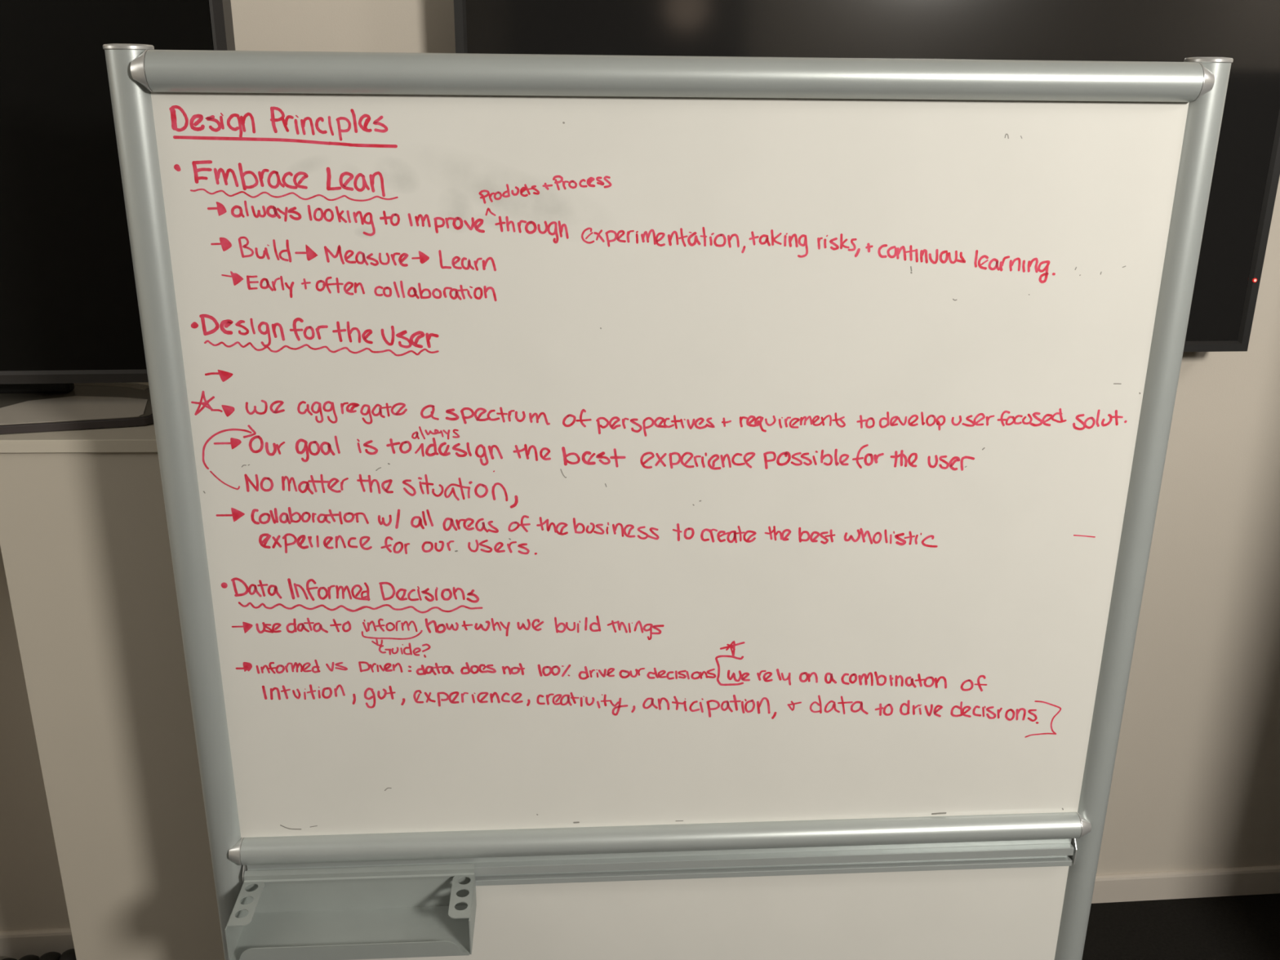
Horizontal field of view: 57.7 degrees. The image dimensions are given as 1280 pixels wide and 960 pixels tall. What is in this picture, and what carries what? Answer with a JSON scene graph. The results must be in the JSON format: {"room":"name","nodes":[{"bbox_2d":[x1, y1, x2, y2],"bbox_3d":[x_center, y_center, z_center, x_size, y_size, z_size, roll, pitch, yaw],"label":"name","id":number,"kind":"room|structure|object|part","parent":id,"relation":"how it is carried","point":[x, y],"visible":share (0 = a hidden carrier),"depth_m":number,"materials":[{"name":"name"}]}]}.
{"room":"office meeting room","nodes":[
{"label":"office meeting room","id":0,"kind":"room"},
{"bbox_2d":[0,0,1279,931],"bbox_3d":[0.154,-0.286,2.171,6.100,2.720,0.100,-1,19,-5],"label":"wall","id":1,"kind":"structure","parent":0,"point":[1195,784],"depth_m":2.37,"materials":[{"name":"beige paint"}]},
{"bbox_2d":[0,865,1279,959],"bbox_3d":[0.146,0.938,2.536,6.100,0.068,0.012,-1,19,-5],"label":"baseboard","id":2,"kind":"structure","parent":1,"relation":"attached to","point":[1257,880],"depth_m":2.62,"materials":[{"name":"paint"}]},
{"bbox_2d":[453,0,1279,351],"bbox_3d":[0.404,-0.620,1.967,1.405,0.810,0.108,-1,19,-5],"label":"television","id":3,"kind":"object","parent":1,"relation":"attached to","point":[1246,175],"visible":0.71,"depth_m":1.90,"materials":[{"name":"black"}]},
{"bbox_3d":[-0.284,-0.596,1.878,0.018,0.810,0.045,-1,19,-5],"label":"frame","id":4,"kind":"part","parent":3,"relation":"part of","materials":[{"name":"black plastic"}]},
{"bbox_3d":[0.403,-0.236,2.069,1.405,0.018,0.045,-1,19,-5],"label":"frame","id":5,"kind":"part","parent":3,"relation":"part of","materials":[{"name":"black plastic"}]},
{"bbox_3d":[1.097,-0.624,2.000,0.018,0.810,0.045,-1,19,-5],"label":"frame","id":6,"kind":"part","parent":3,"relation":"part of","materials":[{"name":"black plastic"}]},
{"bbox_2d":[1081,893,1279,959],"bbox_3d":[0.381,1.855,0.082,6.100,0.050,5.272,-1,19,-5],"label":"floor","id":7,"kind":"structure","parent":0,"point":[1233,927],"depth_m":2.54,"materials":[{"name":"carpet"}]},
{"bbox_2d":[1,948,76,959],"bbox_3d":[-1.271,0.994,2.330,0.444,0.066,0.066,-4,20,-13],"label":"hose","id":8,"kind":"object","parent":7,"relation":"on","point":[69,954],"visible":0.44,"depth_m":2.34,"materials":[{"name":"black plastic"}]},
{"bbox_2d":[0,382,224,959],"bbox_3d":[-0.939,0.472,2.028,1.170,1.260,0.410,0,19,-3],"label":"cabinet","id":9,"kind":"object","parent":7,"relation":"on","point":[85,542],"visible":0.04,"depth_m":1.77,"materials":[{"name":"laminate"}]},
{"bbox_2d":[0,0,235,434],"bbox_3d":[-1.049,-0.397,1.655,0.950,0.622,0.294,-1,19,-5],"label":"television","id":10,"kind":"object","parent":9,"relation":"on","point":[72,351],"visible":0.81,"depth_m":1.66,"materials":[{"name":"black"}]},
{"bbox_3d":[-0.948,-0.100,1.713,0.418,0.001,0.143,-4,20,-14],"label":"satin plate","id":11,"kind":"part","parent":10,"relation":"part of","materials":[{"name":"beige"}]},
{"bbox_3d":[-1.052,-0.158,1.741,0.950,0.019,0.048,-1,19,-5],"label":"frame","id":12,"kind":"part","parent":10,"relation":"part of","materials":[{"name":"black plastic"}]},
{"bbox_3d":[-0.585,-0.430,1.691,0.019,0.575,0.048,-1,19,-5],"label":"frame","id":13,"kind":"part","parent":10,"relation":"part of","materials":[{"name":"black plastic"}]},
{"bbox_2d":[102,43,1233,959],"bbox_3d":[0.046,0.370,1.561,1.295,1.779,0.470,-1,19,-4],"label":"whiteboard","id":14,"kind":"object","parent":7,"relation":"on","point":[696,508],"visible":1,"depth_m":1.48,"materials":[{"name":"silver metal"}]},
{"bbox_3d":[-0.577,0.319,1.569,0.050,1.688,0.050,-1,19,-4],"label":"post","id":15,"kind":"part","parent":14,"relation":"part of","materials":[{"name":"silver metal"}]},
{"bbox_3d":[-0.555,0.558,1.631,0.001,0.046,0.018,-1,19,-4],"label":"track plate","id":16,"kind":"part","parent":14,"relation":"part of","materials":[{"name":"grey metal"}]},
{"bbox_2d":[225,863,476,959],"bbox_3d":[-0.391,0.594,1.596,0.321,0.068,0.106,-1,19,-4],"label":"marker tray","id":17,"kind":"object","parent":14,"relation":"attached to","point":[407,911],"visible":1,"depth_m":1.62,"materials":[{"name":"grey metal"}]},
{"bbox_3d":[-0.394,0.578,1.641,0.319,0.068,0.010,-1,19,-4],"label":"plate","id":18,"kind":"part","parent":17,"relation":"part of","materials":[{"name":"grey metal"}]},
{"bbox_3d":[0.038,0.771,1.766,1.218,0.537,0.018,-1,19,-4],"label":"panel","id":19,"kind":"part","parent":14,"relation":"part of","materials":[{"name":"ceramic"}]},
{"bbox_3d":[0.042,0.511,1.659,1.192,0.038,0.038,-1,19,-4],"label":"rail","id":20,"kind":"part","parent":14,"relation":"part of","materials":[{"name":"silver metal"}]},
{"bbox_3d":[0.054,-0.459,1.323,1.190,0.044,0.044,-1,19,-4],"label":"rail","id":21,"kind":"part","parent":14,"relation":"part of","materials":[{"name":"silver metal"}]},
{"bbox_3d":[0.637,0.545,1.708,0.001,0.046,0.018,-1,19,-3],"label":"track plate","id":22,"kind":"part","parent":14,"relation":"part of","materials":[{"name":"grey metal"}]},
{"bbox_3d":[0.662,0.304,1.649,0.050,1.688,0.050,-1,19,-4],"label":"post","id":23,"kind":"part","parent":14,"relation":"part of","materials":[{"name":"silver metal"}]}
]}

